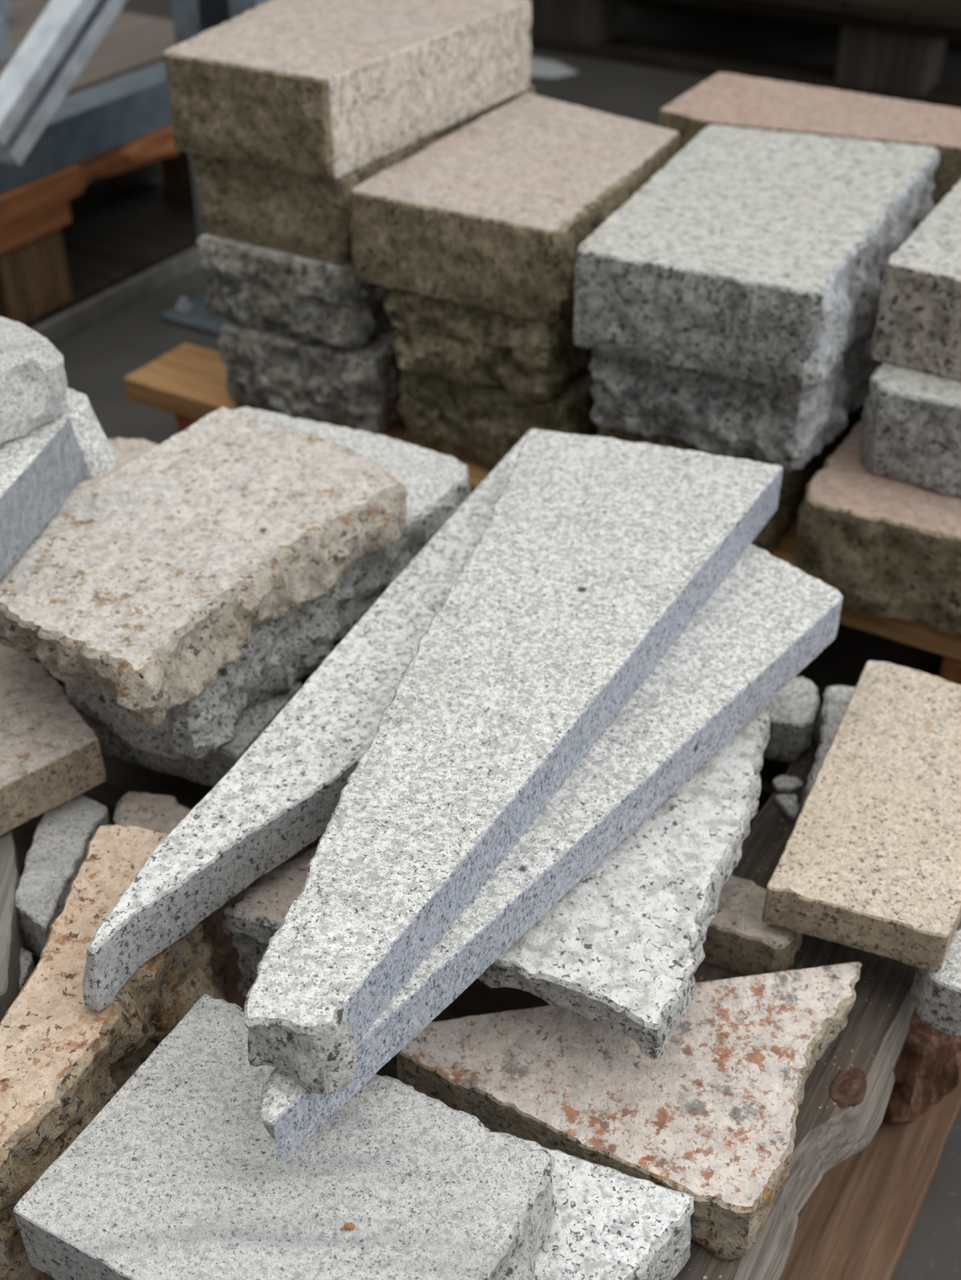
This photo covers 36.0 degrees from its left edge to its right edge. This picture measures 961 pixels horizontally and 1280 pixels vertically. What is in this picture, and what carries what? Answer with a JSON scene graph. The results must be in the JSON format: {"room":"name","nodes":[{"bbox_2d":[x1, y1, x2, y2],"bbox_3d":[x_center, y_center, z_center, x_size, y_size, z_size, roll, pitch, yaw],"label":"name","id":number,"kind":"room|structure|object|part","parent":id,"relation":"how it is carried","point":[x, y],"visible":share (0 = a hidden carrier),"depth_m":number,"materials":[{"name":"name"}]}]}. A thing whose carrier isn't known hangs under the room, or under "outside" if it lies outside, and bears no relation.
{"room":"stone yard","nodes":[
{"label":"stone yard","id":0,"kind":"room"},
{"bbox_2d":[10,0,960,1279],"bbox_3d":[0.000,-1.457,3.274,12.000,0.001,11.000,0,36,0],"label":"floor","id":1,"kind":"structure","parent":0,"point":[98,357],"depth_m":1.83,"materials":[{"name":"concrete"}]},
{"bbox_2d":[0,124,198,328],"bbox_3d":[-0.803,-0.557,1.900,0.689,0.179,1.003,20,41,24],"label":"pallet","id":2,"kind":"object","parent":1,"relation":"on","point":[42,277],"visible":0.28,"depth_m":1.85,"materials":[{"name":"brown wood"}]},
{"bbox_2d":[0,61,172,194],"bbox_3d":[-0.545,-0.560,1.705,0.060,0.055,0.960,20,41,24],"label":"steel beam","id":3,"kind":"structure","parent":2,"relation":"on","point":[91,122],"depth_m":1.78,"materials":[{"name":"grey metal"}]},
{"bbox_2d":[0,0,175,97],"bbox_3d":[-0.753,-0.633,1.805,0.387,0.055,0.961,20,41,24],"label":"board","id":4,"kind":"object","parent":2,"relation":"on","point":[132,42],"visible":0.36,"depth_m":1.99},
{"bbox_2d":[0,17,13,62],"bbox_3d":[-0.818,-0.626,1.707,0.100,0.050,0.650,20,41,24],"label":"steel beam","id":5,"kind":"structure","parent":4,"relation":"on","point":[6,54],"depth_m":1.91,"materials":[{"name":"grey metal"}]},
{"bbox_2d":[0,0,13,20],"bbox_3d":[-0.891,-0.712,1.806,0.060,0.070,0.800,20,41,24],"label":"steel beam","id":6,"kind":"structure","parent":4,"relation":"on","point":[6,10],"depth_m":2.07,"materials":[{"name":"grey metal"}]},
{"bbox_2d":[31,245,199,344],"bbox_3d":[-0.497,-0.389,1.802,0.011,0.026,0.870,20,41,24],"label":"rail","id":7,"kind":"object","parent":1,"relation":"on","point":[57,328],"visible":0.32,"depth_m":1.85,"materials":[{"name":"metal"}]},
{"bbox_2d":[0,0,270,337],"bbox_3d":[-0.296,-1.032,1.344,0.193,1.608,0.547,20,41,24],"label":"storage rack","id":8,"kind":"object","parent":1,"relation":"on","point":[38,77],"visible":0.26,"depth_m":1.54,"materials":[{"name":"metal"}]},
{"bbox_3d":[-0.277,-0.407,1.843,0.193,0.006,0.148,20,41,24],"label":"foot plate","id":9,"kind":"part","parent":8,"relation":"part of","materials":[{"name":"metal"}]},
{"bbox_3d":[-0.271,-1.051,1.362,0.120,1.600,0.070,20,41,24],"label":"upright post","id":10,"kind":"part","parent":8,"relation":"part of","materials":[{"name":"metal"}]},
{"bbox_2d":[10,636,960,1279],"bbox_3d":[-0.126,0.170,0.944,0.827,0.145,0.602,20,41,24],"label":"pallet","id":11,"kind":"object","parent":1,"relation":"on","point":[878,1110],"visible":0.2,"depth_m":0.82,"materials":[{"name":"brown wood"}]},
{"bbox_2d":[0,830,27,1022],"bbox_3d":[-0.265,0.161,0.793,0.043,0.050,0.128,-10,38,-13],"label":"timber offcut","id":12,"kind":"object","parent":11,"relation":"on","point":[11,939],"visible":0.62,"depth_m":0.78,"materials":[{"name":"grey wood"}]},
{"bbox_2d":[0,643,106,835],"bbox_3d":[-0.269,0.048,0.872,0.084,0.031,0.178,-10,38,-13],"label":"granite slab","id":13,"kind":"object","parent":12,"relation":"on","point":[50,756],"visible":0.97,"depth_m":0.84,"materials":[{"name":"beige stone"}]},
{"bbox_2d":[18,947,35,991],"bbox_3d":[-0.257,0.190,0.775,0.037,0.022,0.068,0,36,0],"label":"granite offcut","id":14,"kind":"object","parent":11,"relation":"on","point":[27,966],"visible":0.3,"depth_m":0.78,"materials":[{"name":"grey stone"}]},
{"bbox_2d":[15,794,110,959],"bbox_3d":[-0.233,0.131,0.831,0.037,0.036,0.116,0,36,0],"label":"granite slab","id":15,"kind":"object","parent":11,"relation":"on","point":[61,838],"visible":0.65,"depth_m":0.81,"materials":[{"name":"grey stone"}]},
{"bbox_2d":[63,437,158,502],"bbox_3d":[-0.257,-0.067,1.044,0.072,0.115,0.124,10,38,13],"label":"granite offcut","id":16,"kind":"object","parent":11,"relation":"on","point":[126,451],"visible":0.05,"depth_m":1.04,"materials":[{"name":"beige stone"}]},
{"bbox_2d":[0,824,230,1279],"bbox_3d":[-0.183,0.202,0.702,0.081,0.090,0.236,7,37,10],"label":"chunk","id":17,"kind":"object","parent":11,"relation":"on","point":[62,1060],"visible":0.63,"depth_m":0.68,"materials":[{"name":"beige stone"}]},
{"bbox_2d":[82,430,528,1011],"bbox_3d":[-0.042,0.015,0.848,0.073,0.032,0.538,15,39,19],"label":"granite slab","id":18,"kind":"object","parent":17,"relation":"on","point":[283,793],"visible":0.58,"depth_m":0.75,"materials":[{"name":"grey stone"}]},
{"bbox_2d":[112,791,191,834],"bbox_3d":[-0.177,0.120,0.852,0.084,0.045,0.048,20,41,25],"label":"granite offcut","id":19,"kind":"object","parent":11,"relation":"on","point":[163,813],"visible":0.14,"depth_m":0.84,"materials":[{"name":"beige stone"}]},
{"bbox_2d":[80,680,302,786],"bbox_3d":[-0.180,0.038,0.912,0.138,0.034,0.104,17,40,22],"label":"granite slab","id":20,"kind":"object","parent":11,"relation":"on","point":[254,719],"visible":0.18,"depth_m":0.87,"materials":[{"name":"grey stone"}]},
{"bbox_2d":[64,406,471,760],"bbox_3d":[-0.158,-0.049,0.953,0.210,0.053,0.308,20,41,25],"label":"granite slab","id":21,"kind":"object","parent":20,"relation":"on","point":[280,651],"visible":0.42,"depth_m":0.89,"materials":[{"name":"grey stone"}]},
{"bbox_2d":[0,406,408,728],"bbox_3d":[-0.172,-0.052,0.879,0.170,0.036,0.262,21,41,26],"label":"granite slab","id":22,"kind":"object","parent":21,"relation":"on","point":[149,580],"visible":0.99,"depth_m":0.85,"materials":[{"name":"beige stone"}]},
{"bbox_2d":[0,387,117,579],"bbox_3d":[-0.295,-0.083,0.853,0.091,0.042,0.214,9,37,13],"label":"granite slab","id":23,"kind":"object","parent":22,"relation":"on","point":[40,468],"visible":0.85,"depth_m":0.86,"materials":[{"name":"grey stone"}]},
{"bbox_2d":[0,316,66,445],"bbox_3d":[-0.291,-0.159,0.882,0.084,0.043,0.134,-10,38,-13],"label":"granite block","id":24,"kind":"object","parent":23,"relation":"on","point":[33,380],"visible":1,"depth_m":0.86,"materials":[{"name":"grey stone"}]},
{"bbox_2d":[221,845,317,997],"bbox_3d":[-0.082,0.153,0.776,0.074,0.080,0.090,16,39,21],"label":"chunk","id":25,"kind":"object","parent":11,"relation":"on","point":[260,910],"visible":0.23,"depth_m":0.74,"materials":[{"name":"beige stone"}]},
{"bbox_2d":[498,1132,693,1279],"bbox_3d":[0.032,0.269,0.656,0.108,0.039,0.080,17,40,21],"label":"granite slab","id":26,"kind":"object","parent":11,"relation":"on","point":[609,1224],"visible":0.48,"depth_m":0.64,"materials":[{"name":"grey stone"}]},
{"bbox_2d":[13,994,558,1279],"bbox_3d":[-0.074,0.241,0.624,0.196,0.040,0.134,18,40,23],"label":"granite slab","id":27,"kind":"object","parent":26,"relation":"on","point":[178,1175],"visible":0.83,"depth_m":0.61,"materials":[{"name":"grey stone"}]},
{"bbox_2d":[343,1222,355,1229],"bbox_3d":[-0.053,0.236,0.595,0.005,0.002,0.003,0,36,0],"label":"husk","id":28,"kind":"object","parent":27,"relation":"on","point":[348,1225],"visible":1,"depth_m":0.59,"materials":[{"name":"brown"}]},
{"bbox_2d":[396,961,862,1259],"bbox_3d":[0.089,0.232,0.710,0.245,0.035,0.134,-6,37,-9],"label":"granite slab","id":29,"kind":"object","parent":11,"relation":"on","point":[712,1119],"visible":0.79,"depth_m":0.71,"materials":[{"name":"stone"}]},
{"bbox_2d":[477,699,771,1060],"bbox_3d":[0.090,0.103,0.783,0.114,0.024,0.258,17,40,21],"label":"granite slab","id":30,"kind":"object","parent":29,"relation":"on","point":[621,949],"visible":0.52,"depth_m":0.72,"materials":[{"name":"grey stone"}]},
{"bbox_2d":[255,543,843,1161],"bbox_3d":[0.067,0.084,0.751,0.086,0.029,0.496,19,41,24],"label":"granite slab","id":31,"kind":"object","parent":30,"relation":"on","point":[767,619],"visible":0.64,"depth_m":0.76,"materials":[{"name":"grey stone"}]},
{"bbox_2d":[243,428,782,1095],"bbox_3d":[0.045,0.031,0.772,0.168,0.032,0.512,9,37,12],"label":"granite slab","id":32,"kind":"object","parent":31,"relation":"on","point":[594,555],"visible":1,"depth_m":0.75,"materials":[{"name":"grey stone"}]},
{"bbox_2d":[702,874,801,975],"bbox_3d":[0.144,0.158,0.815,0.063,0.030,0.043,16,39,21],"label":"granite offcut","id":33,"kind":"object","parent":11,"relation":"on","point":[738,940],"visible":0.53,"depth_m":0.80,"materials":[{"name":"beige stone"}]},
{"bbox_2d":[773,794,798,822],"bbox_3d":[0.189,0.103,0.911,0.014,0.005,0.021,0,36,0],"label":"flake","id":34,"kind":"object","parent":11,"relation":"on","point":[788,803],"visible":1,"depth_m":0.91,"materials":[{"name":"stone"}]},
{"bbox_2d":[773,774,802,793],"bbox_3d":[0.193,0.090,0.928,0.018,0.005,0.014,0,36,0],"label":"flake","id":35,"kind":"object","parent":11,"relation":"on","point":[783,784],"visible":1,"depth_m":0.93,"materials":[{"name":"stone"}]},
{"bbox_2d":[763,676,819,761],"bbox_3d":[0.197,0.051,0.958,0.049,0.031,0.052,0,36,0],"label":"granite offcut","id":36,"kind":"object","parent":11,"relation":"on","point":[794,713],"visible":0.67,"depth_m":0.94,"materials":[{"name":"grey stone"}]},
{"bbox_2d":[797,684,855,817],"bbox_3d":[0.229,0.082,0.913,0.055,0.034,0.138,10,38,14],"label":"granite slab","id":37,"kind":"object","parent":11,"relation":"on","point":[837,698],"visible":0.28,"depth_m":0.93,"materials":[{"name":"grey stone"}]},
{"bbox_2d":[761,660,960,972],"bbox_3d":[0.245,0.094,0.841,0.106,0.026,0.222,16,39,20],"label":"granite slab","id":38,"kind":"object","parent":37,"relation":"on","point":[870,860],"visible":1,"depth_m":0.80,"materials":[{"name":"beige stone"}]},
{"bbox_2d":[911,927,960,1035],"bbox_3d":[0.266,0.174,0.784,0.073,0.034,0.062,0,36,0],"label":"granite block","id":39,"kind":"object","parent":11,"relation":"on","point":[936,996],"visible":0.76,"depth_m":0.77,"materials":[{"name":"grey stone"}]},
{"bbox_2d":[124,342,960,684],"bbox_3d":[0.195,-0.173,1.410,0.941,0.143,0.500,20,41,25],"label":"pallet","id":40,"kind":"object","parent":1,"relation":"on","point":[188,381],"visible":0.06,"depth_m":1.36,"materials":[{"name":"brown wood"}]},
{"bbox_2d":[215,319,402,434],"bbox_3d":[-0.056,-0.323,1.425,0.169,0.080,0.429,19,41,24],"label":"granite block","id":41,"kind":"object","parent":40,"relation":"on","point":[358,388],"visible":0.16,"depth_m":1.28,"materials":[{"name":"grey stone"}]},
{"bbox_2d":[195,233,393,350],"bbox_3d":[-0.072,-0.393,1.391,0.174,0.071,0.423,20,41,24],"label":"granite block","id":42,"kind":"object","parent":41,"relation":"on","point":[308,299],"visible":0.3,"depth_m":1.25,"materials":[{"name":"grey stone"}]},
{"bbox_2d":[191,84,534,264],"bbox_3d":[-0.095,-0.434,1.325,0.162,0.072,0.319,20,41,25],"label":"granite block","id":43,"kind":"object","parent":42,"relation":"on","point":[291,211],"visible":0.23,"depth_m":1.22,"materials":[{"name":"beige stone"}]},
{"bbox_2d":[162,0,531,179],"bbox_3d":[-0.123,-0.495,1.279,0.220,0.077,0.309,19,41,24],"label":"granite block","id":44,"kind":"object","parent":43,"relation":"on","point":[327,89],"visible":1,"depth_m":1.20,"materials":[{"name":"beige stone"}]},
{"bbox_2d":[396,368,598,470],"bbox_3d":[0.107,-0.284,1.371,0.175,0.080,0.438,19,41,24],"label":"granite block","id":45,"kind":"object","parent":40,"relation":"on","point":[482,425],"visible":0.2,"depth_m":1.22,"materials":[{"name":"stone"}]},
{"bbox_2d":[383,288,593,402],"bbox_3d":[0.101,-0.340,1.319,0.161,0.071,0.457,20,41,25],"label":"granite block","id":46,"kind":"object","parent":45,"relation":"on","point":[535,360],"visible":0.29,"depth_m":1.17,"materials":[{"name":"brown stone"}]},
{"bbox_2d":[351,93,679,323],"bbox_3d":[0.050,-0.368,1.234,0.190,0.072,0.300,18,40,23],"label":"granite block","id":47,"kind":"object","parent":46,"relation":"on","point":[495,214],"visible":0.84,"depth_m":1.15,"materials":[{"name":"beige stone"}]},
{"bbox_2d":[597,404,864,553],"bbox_3d":[0.269,-0.230,1.299,0.164,0.080,0.444,20,41,24],"label":"granite block","id":48,"kind":"object","parent":40,"relation":"on","point":[793,486],"visible":0.13,"depth_m":1.14,"materials":[{"name":"stone"}]},
{"bbox_2d":[588,315,882,471],"bbox_3d":[0.273,-0.284,1.243,0.192,0.071,0.464,19,41,24],"label":"granite block","id":49,"kind":"object","parent":48,"relation":"on","point":[714,414],"visible":0.27,"depth_m":1.09,"materials":[{"name":"grey stone"}]},
{"bbox_2d":[573,124,939,391],"bbox_3d":[0.224,-0.314,1.161,0.208,0.072,0.352,17,40,22],"label":"granite block","id":50,"kind":"object","parent":49,"relation":"on","point":[756,255],"visible":0.88,"depth_m":1.07,"materials":[{"name":"grey stone"}]},
{"bbox_2d":[794,419,960,636],"bbox_3d":[0.442,-0.154,1.194,0.235,0.081,0.473,19,41,24],"label":"granite block","id":51,"kind":"object","parent":40,"relation":"on","point":[891,547],"visible":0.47,"depth_m":1.05,"materials":[{"name":"brown stone"}]},
{"bbox_2d":[859,361,960,497],"bbox_3d":[0.464,-0.226,1.162,0.216,0.069,0.418,19,41,24],"label":"granite block","id":52,"kind":"object","parent":51,"relation":"on","point":[911,426],"visible":0.6,"depth_m":1.04,"materials":[{"name":"grey stone"}]},
{"bbox_2d":[871,179,960,380],"bbox_3d":[0.435,-0.268,1.099,0.216,0.072,0.271,20,41,24],"label":"granite block","id":53,"kind":"object","parent":52,"relation":"on","point":[917,327],"visible":1,"depth_m":1.04,"materials":[{"name":"grey stone"}]},
{"bbox_2d":[529,57,577,78],"bbox_3d":[0.126,-1.057,2.728,0.105,0.002,0.139,0,36,0],"label":"paper scrap","id":54,"kind":"object","parent":1,"relation":"on","point":[539,67],"visible":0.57,"depth_m":2.71,"materials":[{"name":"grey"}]},
{"bbox_2d":[530,0,960,108],"bbox_3d":[0.670,-1.313,2.938,0.892,0.164,0.962,20,41,24],"label":"pallet","id":55,"kind":"object","parent":1,"relation":"on","point":[895,49],"visible":0.98,"depth_m":2.57,"materials":[{"name":"brown wood"}]},
{"bbox_2d":[658,72,960,206],"bbox_3d":[0.404,-0.402,1.280,0.496,0.072,0.149,19,40,24],"label":"granite block","id":56,"kind":"object","parent":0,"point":[724,99],"visible":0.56,"depth_m":1.30,"materials":[{"name":"beige stone"}]}
]}

